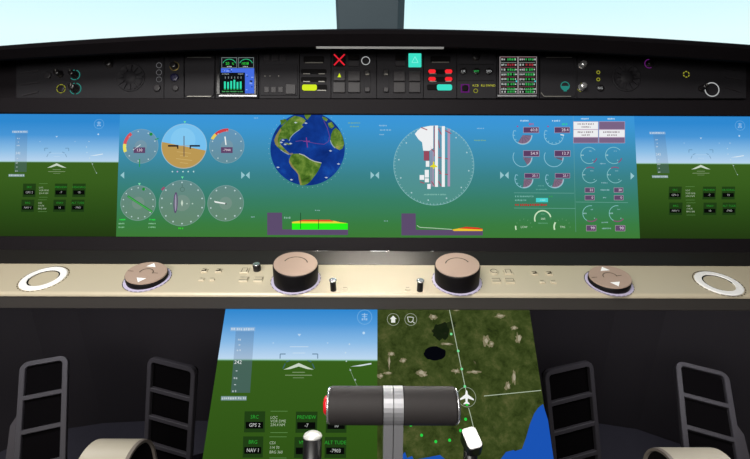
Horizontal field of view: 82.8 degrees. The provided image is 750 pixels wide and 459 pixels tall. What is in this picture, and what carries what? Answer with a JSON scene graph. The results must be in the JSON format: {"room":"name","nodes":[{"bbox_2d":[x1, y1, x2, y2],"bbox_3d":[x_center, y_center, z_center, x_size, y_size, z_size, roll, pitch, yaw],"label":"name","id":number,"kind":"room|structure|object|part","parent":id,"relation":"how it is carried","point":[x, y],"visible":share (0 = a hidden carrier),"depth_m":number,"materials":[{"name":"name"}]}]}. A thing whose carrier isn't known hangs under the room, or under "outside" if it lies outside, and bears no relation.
{"room":"control cabin","nodes":[
{"label":"control cabin","id":0,"kind":"room"},
{"bbox_2d":[0,421,680,458],"bbox_3d":[-0.004,0.997,0.718,2.900,0.040,2.150,0,18,0],"label":"floor","id":1,"kind":"structure","parent":0,"point":[616,442],"depth_m":1.48,"materials":[{"name":"black"}]},
{"bbox_2d":[6,356,69,458],"bbox_3d":[-0.758,0.581,1.046,0.150,0.543,0.265,0,18,0],"label":"rudder pedal","id":2,"kind":"object","parent":1,"relation":"on","point":[39,429],"visible":1,"depth_m":0.97,"materials":[{"name":"black plastic"}]},
{"bbox_2d":[79,439,156,458],"bbox_3d":[-0.483,0.648,0.858,0.120,0.534,0.142,0,18,0],"label":"column","id":3,"kind":"structure","parent":1,"relation":"on","point":[99,448],"depth_m":0.78,"materials":[{"name":"beige plastic"}]},
{"bbox_2d":[144,356,202,458],"bbox_3d":[-0.499,0.548,1.158,0.157,0.538,0.269,0,18,0],"label":"rudder pedal","id":4,"kind":"object","parent":1,"relation":"on","point":[171,386],"visible":0.89,"depth_m":1.03,"materials":[{"name":"black plastic"}]},
{"bbox_3d":[-0.509,0.657,1.185,0.030,0.302,0.192,-1,18,-3],"label":"arm","id":5,"kind":"part","parent":4,"relation":"part of","materials":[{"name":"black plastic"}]},
{"bbox_2d":[542,361,601,458],"bbox_3d":[0.476,0.561,1.137,0.161,0.533,0.268,0,18,0],"label":"rudder pedal","id":6,"kind":"object","parent":1,"relation":"on","point":[569,392],"visible":0.99,"depth_m":1.02,"materials":[{"name":"black plastic"}]},
{"bbox_2d":[643,447,729,458],"bbox_3d":[0.589,0.659,0.856,0.120,0.522,0.142,0,18,0],"label":"column","id":7,"kind":"structure","parent":1,"relation":"on","point":[656,452],"depth_m":0.79,"materials":[{"name":"beige plastic"}]},
{"bbox_2d":[674,362,749,458],"bbox_3d":[0.732,0.608,0.995,0.185,0.534,0.267,0,18,0],"label":"rudder pedal","id":8,"kind":"object","parent":1,"relation":"on","point":[705,405],"visible":1,"depth_m":0.95,"materials":[{"name":"black plastic"}]},
{"bbox_3d":[0.003,0.437,1.003,0.512,0.850,0.762,0,18,0],"label":"pedestal","id":9,"kind":"object","parent":1,"relation":"on","visible":0},
{"bbox_2d":[203,309,376,458],"bbox_3d":[-0.125,0.258,0.667,0.257,0.240,0.224,0,18,0],"label":"display","id":10,"kind":"object","parent":9,"relation":"attached to","point":[276,369],"visible":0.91,"depth_m":0.67,"materials":[{"name":"green glass"}]},
{"bbox_2d":[303,430,321,458],"bbox_3d":[-0.089,0.342,0.606,0.033,0.097,0.064,2,18,6],"label":"lever","id":11,"kind":"object","parent":9,"relation":"attached to","point":[312,439],"visible":1,"depth_m":0.60,"materials":[{"name":"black metal"}]},
{"bbox_2d":[323,385,460,458],"bbox_3d":[0.021,0.303,0.588,0.184,0.176,0.076,0,18,0],"label":"lever","id":12,"kind":"object","parent":9,"relation":"attached to","point":[392,407],"visible":1,"depth_m":0.56,"materials":[{"name":"metal"}]},
{"bbox_3d":[0.018,0.296,0.590,0.013,0.165,0.051,0,10,0],"label":"post","id":13,"kind":"part","parent":12,"relation":"part of","materials":[{"name":"metal"}]},
{"bbox_3d":[0.031,0.296,0.590,0.013,0.165,0.051,0,10,0],"label":"post","id":14,"kind":"part","parent":12,"relation":"part of","materials":[{"name":"metal"}]},
{"bbox_2d":[377,310,553,458],"bbox_3d":[0.133,0.259,0.667,0.261,0.240,0.224,0,18,0],"label":"display","id":15,"kind":"object","parent":9,"relation":"attached to","point":[489,356],"visible":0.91,"depth_m":0.68,"materials":[{"name":"green glass"}]},
{"bbox_2d":[460,427,482,458],"bbox_3d":[0.136,0.341,0.606,0.031,0.105,0.064,0,18,0],"label":"lever","id":16,"kind":"object","parent":9,"relation":"attached to","point":[472,444],"visible":1,"depth_m":0.60,"materials":[{"name":"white plastic"}]},
{"bbox_3d":[0.134,0.350,0.604,0.022,0.088,0.056,3,18,9],"label":"stem","id":17,"kind":"part","parent":16,"relation":"part of","materials":[{"name":"black plastic"}]},
{"bbox_2d":[0,308,749,456],"bbox_3d":[-0.001,0.281,1.206,2.900,1.020,0.520,0,18,0],"label":"wall","id":18,"kind":"structure","parent":0,"point":[633,355],"depth_m":1.44,"materials":[{"name":"black plastic"}]},
{"bbox_2d":[336,0,404,28],"bbox_3d":[-0.012,-0.748,1.089,0.188,0.850,0.317,0,18,0],"label":"window post","id":19,"kind":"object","parent":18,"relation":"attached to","point":[350,14],"depth_m":1.14,"materials":[{"name":"metal"}]},
{"bbox_2d":[0,29,749,62],"bbox_3d":[0.001,-0.335,0.991,2.600,0.184,0.568,0,18,0],"label":"glareshield","id":20,"kind":"object","parent":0,"point":[310,38],"visible":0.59,"depth_m":0.73,"materials":[{"name":"plastic"}]},
{"bbox_2d":[0,49,749,251],"bbox_3d":[0.001,-0.154,0.828,2.402,0.387,0.206,0,18,0],"label":"panel","id":21,"kind":"object","parent":20,"relation":"attached to","point":[9,104],"visible":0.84,"depth_m":0.80,"materials":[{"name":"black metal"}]},
{"bbox_2d":[0,114,119,236],"bbox_3d":[-0.615,-0.102,0.803,0.265,0.225,0.094,0,18,0],"label":"display","id":22,"kind":"object","parent":21,"relation":"on","point":[59,172],"visible":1,"depth_m":0.80,"materials":[{"name":"green glass"}]},
{"bbox_2d":[16,52,163,97],"bbox_3d":[-0.543,-0.294,0.810,0.284,0.091,0.047,0,18,-1],"label":"control unit","id":23,"kind":"object","parent":21,"relation":"attached to","point":[141,75],"visible":1,"depth_m":0.81,"materials":[{"name":"black plastic"}]},
{"bbox_3d":[-0.599,-0.296,0.803,0.013,0.013,0.013,0,-4,0],"label":"control knob","id":24,"kind":"part","parent":23,"relation":"part of","materials":[{"name":"black plastic"}]},
{"bbox_3d":[-0.572,-0.295,0.803,0.013,0.013,0.013,0,-4,0],"label":"control knob","id":25,"kind":"part","parent":23,"relation":"part of","materials":[{"name":"black plastic"}]},
{"bbox_3d":[-0.569,-0.268,0.801,0.014,0.014,0.013,0,-4,0],"label":"control knob","id":26,"kind":"part","parent":23,"relation":"part of","materials":[{"name":"black plastic"}]},
{"bbox_3d":[-0.507,-0.316,0.807,0.017,0.017,0.008,0,-4,0],"label":"control knob","id":27,"kind":"part","parent":23,"relation":"part of","materials":[{"name":"black plastic"}]},
{"bbox_2d":[116,63,144,91],"bbox_3d":[-0.466,-0.289,0.809,0.055,0.052,0.022,0,18,0],"label":"round vent","id":28,"kind":"object","parent":23,"relation":"attached to","point":[130,77],"depth_m":0.81,"materials":[{"name":"black plastic"}]},
{"bbox_2d":[164,52,184,97],"bbox_3d":[-0.383,-0.296,0.814,0.040,0.092,0.044,0,18,-1],"label":"control unit","id":29,"kind":"object","parent":21,"relation":"attached to","point":[174,62],"visible":0.96,"depth_m":0.81,"materials":[{"name":"black plastic"}]},
{"bbox_3d":[-0.383,-0.312,0.807,0.015,0.015,0.008,0,-4,0],"label":"control knob","id":30,"kind":"part","parent":29,"relation":"part of","materials":[{"name":"black plastic"}]},
{"bbox_2d":[184,51,215,97],"bbox_3d":[-0.335,-0.297,0.814,0.059,0.094,0.046,0,18,-1],"label":"cover","id":31,"kind":"object","parent":21,"relation":"attached to","point":[200,66],"visible":0.88,"depth_m":0.81,"materials":[{"name":"black plastic"}]},
{"bbox_2d":[216,49,259,98],"bbox_3d":[-0.263,-0.298,0.812,0.083,0.097,0.051,0,18,-1],"label":"display","id":32,"kind":"object","parent":21,"relation":"attached to","point":[237,71],"visible":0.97,"depth_m":0.81,"materials":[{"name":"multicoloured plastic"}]},
{"bbox_3d":[-0.259,-0.252,0.804,0.072,0.004,0.006,0,-4,0],"label":"sill","id":33,"kind":"part","parent":32,"relation":"part of","materials":[{"name":"metal"}]},
{"bbox_2d":[259,48,299,98],"bbox_3d":[-0.183,-0.300,0.815,0.077,0.099,0.047,0,18,-1],"label":"control unit","id":34,"kind":"object","parent":21,"relation":"attached to","point":[279,69],"visible":0.98,"depth_m":0.81,"materials":[{"name":"black plastic"}]},
{"bbox_3d":[-0.182,-0.285,0.809,0.070,0.061,0.002,0,-4,0],"label":"inset plate","id":35,"kind":"part","parent":34,"relation":"part of","materials":[{"name":"black plastic"}]},
{"bbox_2d":[300,48,330,98],"bbox_3d":[-0.114,-0.300,0.815,0.060,0.100,0.047,0,18,0],"label":"control unit","id":36,"kind":"object","parent":21,"relation":"attached to","point":[315,64],"visible":0.99,"depth_m":0.81,"materials":[{"name":"black plastic"}]},
{"bbox_2d":[302,85,316,90],"bbox_3d":[-0.124,-0.270,0.807,0.028,0.011,0.002,0,-4,0],"label":"indicator light","id":37,"kind":"object","parent":36,"relation":"on","point":[304,87],"depth_m":0.81,"materials":[{"name":"yellow plastic"}]},
{"bbox_2d":[331,49,375,98],"bbox_3d":[-0.041,-0.301,0.815,0.086,0.101,0.048,0,18,0],"label":"control unit","id":38,"kind":"object","parent":21,"relation":"attached to","point":[353,71],"visible":0.98,"depth_m":0.81,"materials":[{"name":"black plastic"}]},
{"bbox_2d":[334,54,344,65],"bbox_3d":[-0.068,-0.323,0.808,0.022,0.024,0.001,0,-4,0],"label":"light","id":39,"kind":"object","parent":38,"relation":"on","point":[339,59],"depth_m":0.81,"materials":[{"name":"red plastic"}]},
{"bbox_2d":[0,249,749,310],"bbox_3d":[0.000,0.079,0.735,2.400,0.080,0.126,0,18,0],"label":"ledge","id":40,"kind":"object","parent":21,"relation":"attached to","point":[57,279],"visible":1,"depth_m":0.70,"materials":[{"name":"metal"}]},
{"bbox_3d":[-0.206,0.065,0.739,0.014,0.012,0.014,0,28,0],"label":"knob","id":41,"kind":"part","parent":40,"relation":"part of","materials":[{"name":"black plastic"}]},
{"bbox_3d":[-0.132,0.074,0.710,0.074,0.040,0.074,4,28,-2],"label":"rotary knob","id":42,"kind":"part","parent":40,"relation":"part of","materials":[{"name":"black plastic"}]},
{"bbox_3d":[-0.068,0.090,0.687,0.010,0.019,0.010,0,28,0],"label":"knob","id":43,"kind":"part","parent":40,"relation":"part of","materials":[{"name":"black plastic"}]},
{"bbox_3d":[0.000,0.101,0.729,2.400,0.028,0.086,0,28,0],"label":"rail","id":44,"kind":"part","parent":40,"relation":"part of","materials":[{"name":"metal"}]},
{"bbox_3d":[0.073,0.091,0.687,0.010,0.019,0.010,0,28,0],"label":"knob","id":45,"kind":"part","parent":40,"relation":"part of","materials":[{"name":"black plastic"}]},
{"bbox_3d":[0.137,0.076,0.709,0.074,0.040,0.074,-3,28,2],"label":"rotary knob","id":46,"kind":"part","parent":40,"relation":"part of","materials":[{"name":"black plastic"}]},
{"bbox_3d":[0.001,-0.156,0.835,2.402,0.398,0.048,0,-4,0],"label":"panel","id":47,"kind":"part","parent":21,"relation":"part of","materials":[{"name":"black plastic"}]},
{"bbox_2d":[116,114,639,237],"bbox_3d":[0.005,-0.102,0.803,0.980,0.227,0.094,0,18,0],"label":"display","id":48,"kind":"object","parent":21,"relation":"attached to","point":[398,176],"visible":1,"depth_m":0.80,"materials":[{"name":"blue glass"}]},
{"bbox_2d":[377,49,422,98],"bbox_3d":[0.048,-0.301,0.815,0.088,0.100,0.047,0,18,0],"label":"control unit","id":49,"kind":"object","parent":21,"relation":"attached to","point":[399,71],"visible":0.97,"depth_m":0.81,"materials":[{"name":"black plastic"}]},
{"bbox_2d":[408,53,420,66],"bbox_3d":[0.076,-0.323,0.811,0.024,0.025,0.013,0,18,0],"label":"light","id":50,"kind":"object","parent":49,"relation":"attached to","point":[414,59],"depth_m":0.81,"materials":[{"name":"teal plastic"}]},
{"bbox_2d":[423,49,455,98],"bbox_3d":[0.124,-0.300,0.815,0.063,0.100,0.047,0,18,0],"label":"control unit","id":51,"kind":"object","parent":21,"relation":"attached to","point":[439,65],"visible":0.98,"depth_m":0.81,"materials":[{"name":"black plastic"}]},
{"bbox_2d":[437,84,451,89],"bbox_3d":[0.132,-0.270,0.807,0.029,0.011,0.002,0,-4,0],"label":"indicator light","id":52,"kind":"object","parent":51,"relation":"on","point":[440,86],"depth_m":0.81,"materials":[{"name":"teal plastic"}]},
{"bbox_2d":[456,49,495,98],"bbox_3d":[0.194,-0.300,0.815,0.075,0.098,0.047,0,18,0],"label":"control unit","id":53,"kind":"object","parent":21,"relation":"attached to","point":[475,68],"visible":0.98,"depth_m":0.81,"materials":[{"name":"black plastic"}]},
{"bbox_3d":[0.193,-0.330,0.809,0.016,0.016,0.006,0,-4,0],"label":"control knob","id":54,"kind":"part","parent":53,"relation":"part of","materials":[{"name":"black plastic"}]},
{"bbox_2d":[496,50,538,99],"bbox_3d":[0.273,-0.298,0.812,0.082,0.097,0.051,0,18,1],"label":"display","id":55,"kind":"object","parent":21,"relation":"attached to","point":[517,72],"visible":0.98,"depth_m":0.81,"materials":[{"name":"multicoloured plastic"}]},
{"bbox_3d":[0.268,-0.252,0.804,0.073,0.004,0.006,0,-4,0],"label":"sill","id":56,"kind":"part","parent":55,"relation":"part of","materials":[{"name":"metal"}]},
{"bbox_2d":[538,52,576,99],"bbox_3d":[0.350,-0.297,0.814,0.072,0.094,0.046,0,18,1],"label":"cover","id":57,"kind":"object","parent":21,"relation":"attached to","point":[557,70],"visible":0.94,"depth_m":0.81,"materials":[{"name":"black plastic"}]},
{"bbox_2d":[560,82,569,90],"bbox_3d":[0.360,-0.271,0.806,0.018,0.019,0.001,0,-4,0],"label":"light","id":58,"kind":"object","parent":57,"relation":"attached to","point":[565,88],"depth_m":0.81,"materials":[{"name":"teal plastic"}]},
{"bbox_2d":[575,53,745,99],"bbox_3d":[0.547,-0.294,0.809,0.324,0.091,0.050,1,18,1],"label":"control unit","id":59,"kind":"object","parent":21,"relation":"attached to","point":[599,76],"visible":1,"depth_m":0.81,"materials":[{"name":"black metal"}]},
{"bbox_3d":[0.393,-0.270,0.802,0.014,0.014,0.012,0,-4,0],"label":"control knob","id":60,"kind":"part","parent":59,"relation":"part of","materials":[{"name":"silver metal"}]},
{"bbox_3d":[0.394,-0.313,0.805,0.015,0.015,0.012,0,-4,0],"label":"control knob","id":61,"kind":"part","parent":59,"relation":"part of","materials":[{"name":"silver metal"}]},
{"bbox_2d":[612,63,640,91],"bbox_3d":[0.479,-0.289,0.809,0.056,0.052,0.022,0,18,0],"label":"round vent","id":62,"kind":"object","parent":59,"relation":"attached to","point":[626,77],"depth_m":0.81,"materials":[{"name":"black plastic"}]},
{"bbox_3d":[0.523,-0.317,0.808,0.016,0.016,0.007,0,-4,0],"label":"control knob","id":63,"kind":"part","parent":59,"relation":"part of","materials":[{"name":"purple plastic"}]},
{"bbox_3d":[0.620,-0.268,0.801,0.012,0.012,0.014,0,-4,0],"label":"control knob","id":64,"kind":"part","parent":59,"relation":"part of","materials":[{"name":"black plastic"}]},
{"bbox_2d":[634,116,749,238],"bbox_3d":[0.616,-0.102,0.803,0.247,0.225,0.094,0,18,0],"label":"display","id":65,"kind":"object","parent":21,"relation":"on","point":[693,172],"visible":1,"depth_m":0.80,"materials":[{"name":"green glass"}]},
{"bbox_2d":[316,46,443,48],"bbox_3d":[0.009,-0.318,0.745,0.222,0.004,0.018,0,18,0],"label":"light bar","id":66,"kind":"object","parent":20,"relation":"attached to","point":[317,47],"visible":1,"depth_m":0.74,"materials":[{"name":"white plastic"}]}
]}

